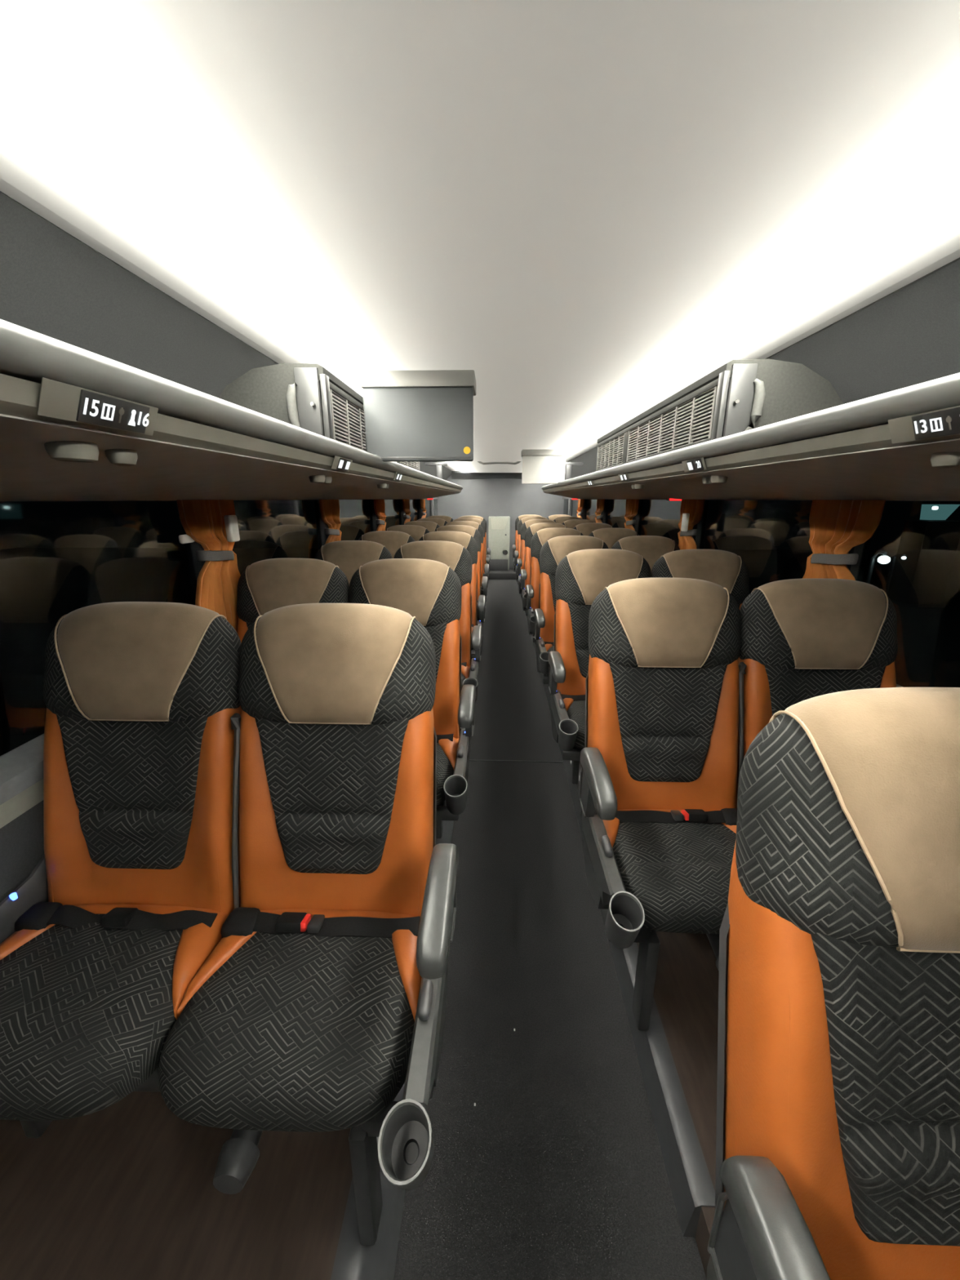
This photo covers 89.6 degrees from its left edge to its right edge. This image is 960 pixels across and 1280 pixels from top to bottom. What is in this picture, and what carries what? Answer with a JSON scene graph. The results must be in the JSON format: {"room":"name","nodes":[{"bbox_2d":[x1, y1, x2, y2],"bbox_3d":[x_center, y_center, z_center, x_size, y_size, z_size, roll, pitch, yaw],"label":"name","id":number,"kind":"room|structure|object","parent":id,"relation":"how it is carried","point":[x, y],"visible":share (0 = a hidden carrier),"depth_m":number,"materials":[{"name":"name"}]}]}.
{"room":"vehicle interior","nodes":[
{"label":"vehicle interior","id":0,"kind":"room"},
{"bbox_2d":[0,1091,352,1279],"bbox_3d":[-0.619,0.515,3.299,0.935,0.140,13.200,1,16,2],"label":"floor","id":1,"kind":"structure","parent":0,"point":[125,1189],"depth_m":0.97,"materials":[{"name":"brown wood"}]},
{"bbox_2d":[0,601,241,1137],"bbox_3d":[-0.808,0.516,1.051,0.484,1.120,0.650,1,16,2],"label":"seat","id":2,"kind":"object","parent":1,"relation":"on","point":[130,893],"visible":0.97,"depth_m":1.07,"materials":[{"name":"fabric"}]},
{"bbox_2d":[8,892,17,900],"bbox_3d":[-1.025,0.564,1.062,0.012,0.011,0.012,-15,22,-41],"label":"light","id":3,"kind":"object","parent":2,"relation":"attached to","point":[13,895],"depth_m":1.06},
{"bbox_2d":[0,913,182,1120],"bbox_3d":[-0.798,0.721,0.996,0.456,0.188,0.430,1,16,2],"label":"seat cushion","id":4,"kind":"object","parent":2,"relation":"on","point":[90,1003],"depth_m":0.88,"materials":[{"name":"fabric"}]},
{"bbox_2d":[236,558,349,643],"bbox_3d":[-0.780,0.274,1.881,0.484,1.120,0.650,1,16,2],"label":"seat","id":5,"kind":"object","parent":1,"relation":"on","point":[267,585],"visible":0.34,"depth_m":1.90,"materials":[{"name":"orange leather"}]},
{"bbox_2d":[158,603,457,1245],"bbox_3d":[-0.307,0.536,0.982,0.542,1.120,0.772,1,16,2],"label":"seat","id":6,"kind":"object","parent":1,"relation":"on","point":[323,993],"visible":1,"depth_m":1.04,"materials":[{"name":"fabric"}]},
{"bbox_2d":[158,932,414,1132],"bbox_3d":[-0.341,0.725,0.981,0.456,0.188,0.430,1,16,2],"label":"seat cushion","id":7,"kind":"object","parent":6,"relation":"on","point":[299,1032],"depth_m":0.83,"materials":[{"name":"fabric"}]},
{"bbox_2d":[315,540,392,584],"bbox_3d":[-0.751,0.031,2.710,0.484,1.120,0.650,1,16,2],"label":"seat","id":8,"kind":"object","parent":1,"relation":"on","point":[348,556],"visible":0.24,"depth_m":2.73,"materials":[{"name":"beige leather"}]},
{"bbox_2d":[358,530,414,558],"bbox_3d":[-0.723,-0.211,3.540,0.484,1.120,0.650,1,16,2],"label":"seat","id":9,"kind":"object","parent":1,"relation":"on","point":[393,540],"visible":0.2,"depth_m":3.56,"materials":[{"name":"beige leather"}]},
{"bbox_2d":[386,524,429,541],"bbox_3d":[-0.695,-0.454,4.370,0.484,1.120,0.650,1,16,2],"label":"seat","id":10,"kind":"object","parent":1,"relation":"on","point":[416,532],"visible":0.13,"depth_m":4.39,"materials":[{"name":"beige leather"}]},
{"bbox_2d":[348,558,475,838],"bbox_3d":[-0.279,0.293,1.812,0.542,1.120,0.772,1,16,2],"label":"seat","id":11,"kind":"object","parent":1,"relation":"on","point":[428,590],"visible":0.47,"depth_m":1.89,"materials":[{"name":"orange leather"}]},
{"bbox_2d":[436,742,453,804],"bbox_3d":[-0.313,0.482,1.811,0.456,0.188,0.430,1,16,2],"label":"seat cushion","id":12,"kind":"object","parent":11,"relation":"on","point":[445,751],"depth_m":1.71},
{"bbox_2d":[404,520,439,532],"bbox_3d":[-0.666,-0.697,5.200,0.484,1.120,0.650,1,16,2],"label":"seat","id":13,"kind":"object","parent":1,"relation":"on","point":[431,526],"visible":0.16,"depth_m":5.23,"materials":[{"name":"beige leather"}]},
{"bbox_2d":[417,517,447,526],"bbox_3d":[-0.638,-0.939,6.030,0.484,1.120,0.650,1,16,2],"label":"seat","id":14,"kind":"object","parent":1,"relation":"on","point":[440,522],"visible":0.09,"depth_m":6.06,"materials":[{"name":"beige leather"}]},
{"bbox_2d":[393,540,482,702],"bbox_3d":[-0.250,0.051,2.642,0.542,1.120,0.772,1,16,2],"label":"seat","id":15,"kind":"object","parent":1,"relation":"on","point":[455,555],"visible":0.37,"depth_m":2.72,"materials":[{"name":"orange leather"}]},
{"bbox_2d":[461,673,466,689],"bbox_3d":[-0.284,0.240,2.641,0.456,0.188,0.430,1,16,2],"label":"seat cushion","id":16,"kind":"object","parent":15,"relation":"on","point":[463,675],"depth_m":2.55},
{"bbox_2d":[427,515,453,523],"bbox_3d":[-0.610,-1.181,6.859,0.484,1.120,0.650,1,16,2],"label":"seat","id":17,"kind":"object","parent":1,"relation":"on","point":[448,519],"visible":0.07,"depth_m":6.89,"materials":[{"name":"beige leather"}]},
{"bbox_2d":[418,530,485,659],"bbox_3d":[-0.222,-0.192,3.472,0.542,1.120,0.772,1,16,2],"label":"seat","id":18,"kind":"object","parent":1,"relation":"on","point":[468,541],"visible":0.2,"depth_m":3.56,"materials":[{"name":"orange leather"}]},
{"bbox_2d":[434,524,488,620],"bbox_3d":[-0.194,-0.434,4.302,0.542,1.120,0.772,1,16,2],"label":"seat","id":19,"kind":"object","parent":1,"relation":"on","point":[469,530],"visible":0.23,"depth_m":4.39,"materials":[{"name":"orange leather"}]},
{"bbox_2d":[444,520,488,601],"bbox_3d":[-0.165,-0.676,5.131,0.542,1.120,0.772,1,16,2],"label":"seat","id":20,"kind":"object","parent":1,"relation":"on","point":[473,524],"visible":0.13,"depth_m":5.22,"materials":[{"name":"orange leather"}]},
{"bbox_2d":[452,517,490,586],"bbox_3d":[-0.137,-0.919,5.961,0.542,1.120,0.772,1,16,2],"label":"seat","id":21,"kind":"object","parent":1,"relation":"on","point":[476,520],"visible":0.16,"depth_m":6.06,"materials":[{"name":"orange leather"}]},
{"bbox_2d":[457,515,491,572],"bbox_3d":[-0.108,-1.161,6.791,0.542,1.120,0.772,1,16,2],"label":"seat","id":22,"kind":"object","parent":1,"relation":"on","point":[481,518],"visible":0.14,"depth_m":6.89,"materials":[{"name":"orange leather"}]},
{"bbox_2d":[0,191,452,902],"bbox_3d":[-0.890,-0.438,2.978,0.355,1.870,13.300,1,16,2],"label":"wall","id":23,"kind":"structure","parent":0,"point":[53,284],"depth_m":1.12,"materials":[{"name":"plastic"}]},
{"bbox_2d":[0,733,44,804],"bbox_3d":[-1.011,-0.269,3.083,0.080,0.063,13.200,1,16,2],"label":"trim","id":24,"kind":"structure","parent":23,"relation":"attached to","point":[21,767],"depth_m":1.12,"materials":[{"name":"plastic"}]},
{"bbox_2d":[176,499,240,632],"bbox_3d":[-1.014,-0.238,1.883,0.051,0.591,0.340,1,16,2],"label":"curtain","id":25,"kind":"object","parent":23,"relation":"attached to","point":[202,520],"visible":0.66,"depth_m":1.82,"materials":[{"name":"orange fabric"}]},
{"bbox_2d":[208,499,240,632],"bbox_3d":[-1.010,-0.262,1.965,0.041,0.591,0.170,1,16,2],"label":"drape","id":26,"kind":"object","parent":25,"relation":"hanging from","point":[228,573],"depth_m":1.91,"materials":[{"name":"orange fabric"}]},
{"bbox_2d":[223,515,239,542],"bbox_3d":[-0.958,-0.431,1.867,0.025,0.100,0.060,1,16,2],"label":"plastic box","id":27,"kind":"object","parent":25,"relation":"attached to","point":[230,521],"visible":1,"depth_m":1.85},
{"bbox_2d":[0,319,462,501],"bbox_3d":[-0.717,-0.608,1.801,0.659,0.170,10.950,1,16,2],"label":"luggage rack","id":28,"kind":"object","parent":23,"relation":"attached to","point":[202,446],"visible":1,"depth_m":0.84,"materials":[{"name":"grey plastic"}]},
{"bbox_2d":[44,440,98,462],"bbox_3d":[-0.525,-0.244,0.624,0.044,0.024,0.065,1,16,2],"label":"reading lamp","id":29,"kind":"object","parent":28,"relation":"attached to","point":[61,451],"visible":0.99,"depth_m":0.61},
{"bbox_2d":[36,377,158,435],"bbox_3d":[-0.449,-0.275,0.581,0.017,0.035,0.175,1,16,2],"label":"number sign","id":30,"kind":"object","parent":28,"relation":"attached to","point":[58,400],"visible":1,"depth_m":0.56,"materials":[{"name":"grey plastic"}]},
{"bbox_2d":[104,448,137,466],"bbox_3d":[-0.523,-0.267,0.706,0.030,0.025,0.049,1,16,2],"label":"air nozzle","id":31,"kind":"object","parent":28,"relation":"attached to","point":[120,457],"visible":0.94,"depth_m":0.69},
{"bbox_2d":[0,373,404,475],"bbox_3d":[-0.728,-0.665,1.785,0.610,0.029,10.950,1,16,2],"label":"shelf","id":32,"kind":"object","parent":28,"relation":"attached to","point":[286,446],"depth_m":1.04,"materials":[{"name":"grey plastic"}]},
{"bbox_2d":[308,475,324,483],"bbox_3d":[-0.496,-0.492,1.473,0.044,0.024,0.065,1,16,2],"label":"reading lamp","id":33,"kind":"object","parent":28,"relation":"attached to","point":[314,478],"visible":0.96,"depth_m":1.45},
{"bbox_2d":[218,363,419,471],"bbox_3d":[-0.668,-1.010,2.462,0.440,0.250,1.993,1,16,2],"label":"air conditioner","id":34,"kind":"object","parent":28,"relation":"on","point":[308,397],"visible":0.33,"depth_m":1.53,"materials":[{"name":"grey plastic"}]},
{"bbox_2d":[329,388,396,462],"bbox_3d":[-0.477,-0.888,2.092,0.019,0.158,1.054,1,16,2],"label":"grille","id":35,"kind":"object","parent":34,"relation":"attached to","point":[348,414],"depth_m":1.76,"materials":[{"name":"plastic"}]},
{"bbox_2d":[400,461,419,471],"bbox_3d":[-0.445,-1.161,3.027,0.019,0.158,0.724,1,16,2],"label":"grille","id":36,"kind":"object","parent":34,"relation":"attached to","point":[414,464],"depth_m":3.14,"materials":[{"name":"plastic"}]},
{"bbox_2d":[330,455,352,471],"bbox_3d":[-0.419,-0.535,1.471,0.017,0.035,0.175,1,16,2],"label":"number sign","id":37,"kind":"object","parent":28,"relation":"attached to","point":[339,463],"visible":1,"depth_m":1.46,"materials":[{"name":"grey plastic"}]},
{"bbox_2d":[425,462,447,479],"bbox_3d":[-0.480,-1.836,5.338,0.240,0.230,0.040,1,16,2],"label":"bracket","id":38,"kind":"object","parent":28,"relation":"on","point":[438,465],"visible":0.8,"depth_m":5.30,"materials":[{"name":"grey plastic"}]},
{"bbox_2d":[319,499,341,544],"bbox_3d":[-0.969,-0.623,3.200,0.051,0.591,0.346,1,16,2],"label":"curtain","id":39,"kind":"object","parent":23,"relation":"attached to","point":[329,508],"visible":0.54,"depth_m":3.13,"materials":[{"name":"orange fabric"}]},
{"bbox_2d":[330,499,341,541],"bbox_3d":[-0.965,-0.647,3.281,0.042,0.591,0.175,1,16,2],"label":"drape","id":40,"kind":"object","parent":39,"relation":"hanging from","point":[336,524],"depth_m":3.20,"materials":[{"name":"orange fabric"}]},
{"bbox_2d":[373,499,386,531],"bbox_3d":[-0.924,-1.012,4.531,0.051,0.591,0.380,1,16,2],"label":"curtain","id":41,"kind":"object","parent":23,"relation":"attached to","point":[379,504],"visible":0.44,"depth_m":4.44,"materials":[{"name":"orange fabric"}]},
{"bbox_2d":[380,499,386,530],"bbox_3d":[-0.919,-1.036,4.612,0.041,0.591,0.210,1,16,2],"label":"drape","id":42,"kind":"object","parent":41,"relation":"hanging from","point":[383,517],"depth_m":4.52,"materials":[{"name":"orange fabric"}]},
{"bbox_2d":[402,498,410,523],"bbox_3d":[-0.878,-1.401,5.861,0.052,0.591,0.414,1,16,2],"label":"curtain","id":43,"kind":"object","parent":23,"relation":"attached to","point":[406,502],"visible":0.47,"depth_m":5.74,"materials":[{"name":"orange fabric"}]},
{"bbox_2d":[406,498,410,521],"bbox_3d":[-0.875,-1.425,5.943,0.039,0.591,0.244,1,16,2],"label":"drape","id":44,"kind":"object","parent":43,"relation":"hanging from","point":[408,513],"depth_m":5.84,"materials":[{"name":"orange fabric"}]},
{"bbox_2d":[420,498,426,518],"bbox_3d":[-0.833,-1.790,7.192,0.052,0.591,0.448,1,16,2],"label":"curtain","id":45,"kind":"object","parent":23,"relation":"attached to","point":[422,500],"visible":0.44,"depth_m":7.06,"materials":[{"name":"orange fabric"}]},
{"bbox_2d":[0,0,959,472],"bbox_3d":[0.173,-1.301,2.741,1.920,0.040,13.200,1,16,2],"label":"ceiling","id":46,"kind":"structure","parent":0,"point":[589,210],"depth_m":0.72,"materials":[{"name":"plastic"}]},
{"bbox_2d":[359,369,475,462],"bbox_3d":[-0.234,-0.878,1.930,0.433,0.319,0.180,1,16,2],"label":"monitor","id":47,"kind":"object","parent":46,"relation":"hanging from","point":[410,415],"visible":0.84,"depth_m":1.85,"materials":[{"name":"plastic"}]},
{"bbox_2d":[477,461,520,464],"bbox_3d":[0.246,-2.285,6.204,0.583,0.064,0.028,1,16,2],"label":"grip","id":48,"kind":"object","parent":46,"relation":"attached to","point":[479,462],"visible":0.78,"depth_m":6.20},
{"bbox_2d":[520,448,566,484],"bbox_3d":[0.628,-1.720,4.813,0.433,0.319,0.180,1,16,2],"label":"monitor","id":49,"kind":"object","parent":46,"relation":"hanging from","point":[540,466],"visible":0.89,"depth_m":4.73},
{"bbox_2d":[437,475,566,568],"bbox_3d":[0.391,-2.264,9.353,2.520,2.000,0.040,1,16,2],"label":"wall","id":50,"kind":"structure","parent":0,"point":[484,498],"depth_m":9.22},
{"bbox_2d":[330,620,477,1279],"bbox_3d":[-0.137,0.499,3.278,0.100,0.104,13.200,1,16,2],"label":"trim","id":51,"kind":"structure","parent":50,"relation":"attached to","point":[353,1260],"depth_m":0.94,"materials":[{"name":"plastic"}]},
{"bbox_2d":[451,471,521,479],"bbox_3d":[0.387,-3.066,8.993,1.840,0.140,0.199,1,16,2],"label":"trim","id":52,"kind":"structure","parent":50,"relation":"attached to","point":[455,474],"depth_m":9.02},
{"bbox_2d":[517,581,715,1237],"bbox_3d":[0.592,-0.087,5.281,0.060,0.104,8.980,1,16,2],"label":"trim","id":53,"kind":"structure","parent":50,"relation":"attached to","point":[691,1187],"depth_m":1.14,"materials":[{"name":"metal"}]},
{"bbox_2d":[393,579,706,1279],"bbox_3d":[0.173,0.575,3.289,0.900,0.050,13.200,1,16,2],"label":"floor","id":54,"kind":"structure","parent":0,"point":[557,1171],"depth_m":1.30,"materials":[{"name":"grey carpet"}]},
{"bbox_2d":[488,568,515,579],"bbox_3d":[0.380,-1.272,9.309,0.640,0.120,0.600,1,16,2],"label":"step","id":55,"kind":"structure","parent":54,"relation":"on","point":[493,575],"depth_m":9.03,"materials":[{"name":"grey carpet"}]},
{"bbox_2d":[488,515,510,570],"bbox_3d":[0.364,-1.852,9.279,0.400,1.010,0.295,1,16,2],"label":"door","id":56,"kind":"structure","parent":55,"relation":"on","point":[499,526],"depth_m":9.14,"materials":[{"name":"grey plastic"}]},
{"bbox_2d":[469,760,563,762],"bbox_3d":[0.189,0.697,2.780,0.575,0.005,0.006,1,16,2],"label":"trim","id":57,"kind":"structure","parent":54,"relation":"on","point":[469,760],"depth_m":2.78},
{"bbox_2d":[579,760,719,1279],"bbox_3d":[0.975,0.530,3.249,0.915,0.140,13.200,1,16,2],"label":"floor","id":58,"kind":"structure","parent":0,"point":[686,993],"depth_m":1.29,"materials":[{"name":"brown wood"}]},
{"bbox_2d":[511,514,541,571],"bbox_3d":[0.735,-1.296,7.252,0.522,1.120,0.771,1,16,2],"label":"seat","id":59,"kind":"object","parent":58,"relation":"on","point":[514,547],"visible":0.17,"depth_m":7.35,"materials":[{"name":"orange leather"}]},
{"bbox_2d":[514,516,546,581],"bbox_3d":[0.706,-1.050,6.408,0.522,1.120,0.771,1,16,2],"label":"seat","id":60,"kind":"object","parent":58,"relation":"on","point":[517,553],"visible":0.14,"depth_m":6.50,"materials":[{"name":"orange leather"}]},
{"bbox_2d":[516,519,555,597],"bbox_3d":[0.677,-0.803,5.564,0.522,1.120,0.771,1,16,2],"label":"seat","id":61,"kind":"object","parent":58,"relation":"on","point":[520,562],"visible":0.13,"depth_m":5.66,"materials":[{"name":"orange leather"}]},
{"bbox_2d":[520,522,567,644],"bbox_3d":[0.648,-0.556,4.720,0.522,1.120,0.771,1,16,2],"label":"seat","id":62,"kind":"object","parent":58,"relation":"on","point":[532,529],"visible":0.24,"depth_m":4.81,"materials":[{"name":"orange leather"}]},
{"bbox_2d":[525,528,583,676],"bbox_3d":[0.619,-0.309,3.876,0.522,1.120,0.771,1,16,2],"label":"seat","id":63,"kind":"object","parent":58,"relation":"on","point":[541,536],"visible":0.3,"depth_m":3.97,"materials":[{"name":"orange leather"}]},
{"bbox_2d":[546,514,571,520],"bbox_3d":[1.229,-1.307,7.289,0.484,1.120,0.650,1,16,2],"label":"seat","id":64,"kind":"object","parent":58,"relation":"on","point":[553,517],"visible":0.08,"depth_m":7.33,"materials":[{"name":"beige leather"}]},
{"bbox_2d":[553,516,581,524],"bbox_3d":[1.200,-1.060,6.445,0.484,1.120,0.650,1,16,2],"label":"seat","id":65,"kind":"object","parent":58,"relation":"on","point":[560,520],"visible":0.12,"depth_m":6.48,"materials":[{"name":"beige leather"}]},
{"bbox_2d":[533,535,608,684],"bbox_3d":[0.590,-0.063,3.031,0.522,1.120,0.771,1,16,2],"label":"seat","id":66,"kind":"object","parent":58,"relation":"on","point":[553,551],"visible":0.37,"depth_m":3.12,"materials":[{"name":"orange leather"}]},
{"bbox_2d":[562,519,595,528],"bbox_3d":[1.171,-0.814,5.601,0.484,1.120,0.650,1,16,2],"label":"seat","id":67,"kind":"object","parent":58,"relation":"on","point":[571,523],"visible":0.12,"depth_m":5.63,"materials":[{"name":"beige leather"}]},
{"bbox_2d":[573,522,613,536],"bbox_3d":[1.143,-0.567,4.757,0.484,1.120,0.650,1,16,2],"label":"seat","id":68,"kind":"object","parent":58,"relation":"on","point":[585,529],"visible":0.13,"depth_m":4.79,"materials":[{"name":"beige leather"}]},
{"bbox_2d":[547,548,651,817],"bbox_3d":[0.561,0.184,2.187,0.522,1.120,0.771,1,16,2],"label":"seat","id":69,"kind":"object","parent":58,"relation":"on","point":[581,575],"visible":0.52,"depth_m":2.27,"materials":[{"name":"orange leather"}]},
{"bbox_2d":[566,700,585,749],"bbox_3d":[0.582,0.373,2.184,0.456,0.188,0.430,1,16,2],"label":"seat cushion","id":70,"kind":"object","parent":69,"relation":"on","point":[575,709],"depth_m":2.05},
{"bbox_2d":[588,528,639,548],"bbox_3d":[1.114,-0.320,3.913,0.484,1.120,0.650,1,16,2],"label":"seat","id":71,"kind":"object","parent":58,"relation":"on","point":[610,536],"visible":0.18,"depth_m":3.94,"materials":[{"name":"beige leather"}]},
{"bbox_2d":[611,535,679,572],"bbox_3d":[1.085,-0.074,3.068,0.484,1.120,0.650,1,16,2],"label":"seat","id":72,"kind":"object","parent":58,"relation":"on","point":[651,548],"visible":0.14,"depth_m":3.09,"materials":[{"name":"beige leather"}]},
{"bbox_2d":[578,577,746,1031],"bbox_3d":[0.532,0.431,1.343,0.522,1.120,0.771,1,16,2],"label":"seat","id":73,"kind":"object","parent":58,"relation":"on","point":[664,682],"visible":0.95,"depth_m":1.42,"materials":[{"name":"fabric"}]},
{"bbox_2d":[612,822,736,933],"bbox_3d":[0.553,0.620,1.340,0.456,0.188,0.430,1,16,2],"label":"seat cushion","id":74,"kind":"object","parent":73,"relation":"on","point":[679,873],"depth_m":1.19,"materials":[{"name":"fabric"}]},
{"bbox_2d":[651,549,748,608],"bbox_3d":[1.056,0.173,2.224,0.484,1.120,0.650,1,16,2],"label":"seat","id":75,"kind":"object","parent":58,"relation":"on","point":[726,569],"visible":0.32,"depth_m":2.25,"materials":[{"name":"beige leather"}]},
{"bbox_2d":[736,577,897,808],"bbox_3d":[1.027,0.420,1.380,0.484,1.120,0.650,1,16,2],"label":"seat","id":76,"kind":"object","parent":58,"relation":"on","point":[802,639],"visible":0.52,"depth_m":1.42,"materials":[{"name":"orange leather"}]},
{"bbox_2d":[706,687,959,1279],"bbox_3d":[0.504,0.677,0.453,0.510,1.145,0.686,1,16,2],"label":"seat","id":77,"kind":"object","parent":58,"relation":"on","point":[837,1133],"visible":1,"depth_m":0.52,"materials":[{"name":"orange leather"}]},
{"bbox_2d":[562,257,959,582],"bbox_3d":[1.232,-0.408,2.877,0.355,1.870,13.370,1,16,2],"label":"wall","id":78,"kind":"structure","parent":0,"point":[910,335],"depth_m":1.31,"materials":[{"name":"plastic"}]},
{"bbox_2d":[577,498,584,519],"bbox_3d":[1.467,-1.771,7.129,0.052,0.591,0.449,1,16,2],"label":"curtain","id":79,"kind":"object","parent":78,"relation":"attached to","point":[580,501],"visible":0.4,"depth_m":7.00,"materials":[{"name":"orange fabric"}]},
{"bbox_2d":[595,498,604,523],"bbox_3d":[1.421,-1.380,5.789,0.052,0.591,0.414,1,16,2],"label":"curtain","id":80,"kind":"object","parent":78,"relation":"attached to","point":[600,502],"visible":0.47,"depth_m":5.69,"materials":[{"name":"orange fabric"}]},
{"bbox_2d":[595,498,599,522],"bbox_3d":[1.423,-1.403,5.870,0.040,0.591,0.244,1,16,2],"label":"drape","id":81,"kind":"object","parent":80,"relation":"hanging from","point":[597,513],"depth_m":5.77,"materials":[{"name":"orange fabric"}]},
{"bbox_2d":[624,499,639,530],"bbox_3d":[1.375,-0.988,4.449,0.051,0.591,0.380,1,16,2],"label":"curtain","id":82,"kind":"object","parent":78,"relation":"attached to","point":[632,505],"visible":0.43,"depth_m":4.36,"materials":[{"name":"orange fabric"}]},
{"bbox_2d":[624,499,631,528],"bbox_3d":[1.377,-1.012,4.530,0.039,0.591,0.209,1,16,2],"label":"drape","id":83,"kind":"object","parent":82,"relation":"hanging from","point":[627,517],"depth_m":4.45,"materials":[{"name":"orange fabric"}]},
{"bbox_2d":[677,499,705,550],"bbox_3d":[1.329,-0.596,3.108,0.051,0.591,0.345,1,16,2],"label":"curtain","id":84,"kind":"object","parent":78,"relation":"attached to","point":[695,508],"visible":0.43,"depth_m":3.02,"materials":[{"name":"orange fabric"}]},
{"bbox_2d":[677,499,691,550],"bbox_3d":[1.332,-0.620,3.190,0.039,0.591,0.175,1,16,2],"label":"drape","id":85,"kind":"object","parent":84,"relation":"hanging from","point":[686,504],"depth_m":3.13,"materials":[{"name":"orange fabric"}]},
{"bbox_2d":[680,512,689,531],"bbox_3d":[1.272,-0.730,2.996,0.025,0.110,0.060,1,16,2],"label":"plastic box","id":86,"kind":"object","parent":84,"relation":"attached to","point":[685,520],"visible":1,"depth_m":2.98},
{"bbox_2d":[541,372,959,501],"bbox_3d":[0.990,-0.593,1.747,0.659,0.170,10.950,1,16,2],"label":"luggage rack","id":87,"kind":"object","parent":78,"relation":"attached to","point":[844,451],"visible":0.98,"depth_m":1.11,"materials":[{"name":"grey plastic"}]},
{"bbox_2d":[564,462,582,479],"bbox_3d":[0.999,-1.822,5.292,0.240,0.230,0.040,1,16,2],"label":"bracket","id":88,"kind":"object","parent":87,"relation":"on","point":[568,464],"visible":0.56,"depth_m":5.26,"materials":[{"name":"grey plastic"}]},
{"bbox_2d":[617,472,629,481],"bbox_3d":[0.702,-0.797,2.367,0.017,0.035,0.175,1,16,2],"label":"number sign","id":89,"kind":"object","parent":87,"relation":"attached to","point":[622,477],"visible":1,"depth_m":2.35,"materials":[{"name":"grey plastic"}]},
{"bbox_2d":[681,457,706,472],"bbox_3d":[0.673,-0.550,1.523,0.017,0.035,0.175,1,16,2],"label":"number sign","id":90,"kind":"object","parent":87,"relation":"attached to","point":[699,464],"visible":1,"depth_m":1.51,"materials":[{"name":"grey plastic"}]},
{"bbox_2d":[595,359,843,471],"bbox_3d":[0.991,-0.995,2.410,0.440,0.250,1.993,1,16,2],"label":"air conditioner","id":91,"kind":"object","parent":87,"relation":"on","point":[739,396],"visible":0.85,"depth_m":1.50,"materials":[{"name":"grey plastic"}]},
{"bbox_2d":[596,433,624,470],"bbox_3d":[0.806,-1.150,2.988,0.019,0.158,0.724,1,16,2],"label":"grille","id":92,"kind":"object","parent":91,"relation":"attached to","point":[610,451],"depth_m":2.95,"materials":[{"name":"plastic"}]},
{"bbox_2d":[626,386,717,462],"bbox_3d":[0.774,-0.876,2.052,0.019,0.158,1.054,1,16,2],"label":"grille","id":93,"kind":"object","parent":91,"relation":"attached to","point":[688,421],"depth_m":1.88,"materials":[{"name":"plastic"}]},
{"bbox_2d":[553,423,884,488],"bbox_3d":[1.001,-0.649,1.731,0.610,0.029,10.950,1,16,2],"label":"shelf","id":94,"kind":"object","parent":87,"relation":"attached to","point":[770,446],"depth_m":1.30,"materials":[{"name":"grey plastic"}]},
{"bbox_2d":[711,475,728,483],"bbox_3d":[0.750,-0.504,1.516,0.044,0.024,0.065,1,16,2],"label":"reading lamp","id":95,"kind":"object","parent":87,"relation":"attached to","point":[714,478],"visible":0.98,"depth_m":1.49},
{"bbox_2d":[888,405,959,444],"bbox_3d":[0.644,-0.304,0.679,0.017,0.035,0.175,1,16,2],"label":"number sign","id":96,"kind":"object","parent":87,"relation":"attached to","point":[945,422],"visible":1,"depth_m":0.69,"materials":[{"name":"grey plastic"}]},
{"bbox_2d":[930,451,959,468],"bbox_3d":[0.724,-0.280,0.748,0.030,0.025,0.049,1,16,2],"label":"air nozzle","id":97,"kind":"object","parent":87,"relation":"attached to","point":[944,460],"visible":0.97,"depth_m":0.74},
{"bbox_2d":[802,499,885,580],"bbox_3d":[1.284,-0.209,1.782,0.051,0.591,0.340,1,16,2],"label":"curtain","id":98,"kind":"object","parent":78,"relation":"attached to","point":[837,526],"visible":0.53,"depth_m":1.72,"materials":[{"name":"orange fabric"}]},
{"bbox_2d":[802,499,843,578],"bbox_3d":[1.286,-0.233,1.863,0.040,0.591,0.170,1,16,2],"label":"drape","id":99,"kind":"object","parent":98,"relation":"hanging from","point":[824,514],"depth_m":1.80,"materials":[{"name":"orange fabric"}]},
{"label":"outside","id":100,"kind":"structure","parent":0,"visible":0},
{"bbox_2d":[0,547,959,755],"bbox_3d":[0.239,1.478,5.636,60.000,0.100,50.000,1,16,2],"label":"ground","id":101,"kind":"structure","parent":100,"point":[39,586],"depth_m":15.10,"materials":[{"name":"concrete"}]},
{"bbox_2d":[865,549,890,583],"bbox_3d":[8.499,-0.986,10.486,0.209,1.911,0.450,1,16,2],"label":"street lamp","id":102,"kind":"object","parent":101,"relation":"on","point":[882,559],"visible":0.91,"depth_m":10.37,"materials":[{"name":"black metal"}]},
{"bbox_2d":[884,552,906,595],"bbox_3d":[10.844,-1.474,12.692,0.095,1.609,0.390,1,16,2],"label":"street lamp","id":103,"kind":"object","parent":101,"relation":"on","point":[903,555],"visible":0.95,"depth_m":12.72,"materials":[{"name":"black metal"}]},
{"bbox_2d":[887,504,959,604],"bbox_3d":[12.947,-2.490,14.048,1.000,2.800,0.800,1,16,2],"label":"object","id":104,"kind":"structure","parent":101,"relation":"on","point":[930,544],"depth_m":13.79,"materials":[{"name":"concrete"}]},
{"bbox_3d":[-1.093,-0.065,1.222,0.004,0.570,1.270,1,16,2],"label":"window","id":105,"kind":"structure","parent":0,"visible":0},
{"bbox_2d":[178,534,194,543],"bbox_3d":[-1.034,-0.357,1.703,0.020,0.030,0.070,1,16,2],"label":"plastic box","id":106,"kind":"object","parent":105,"relation":"attached to","point":[183,539],"visible":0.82,"depth_m":1.68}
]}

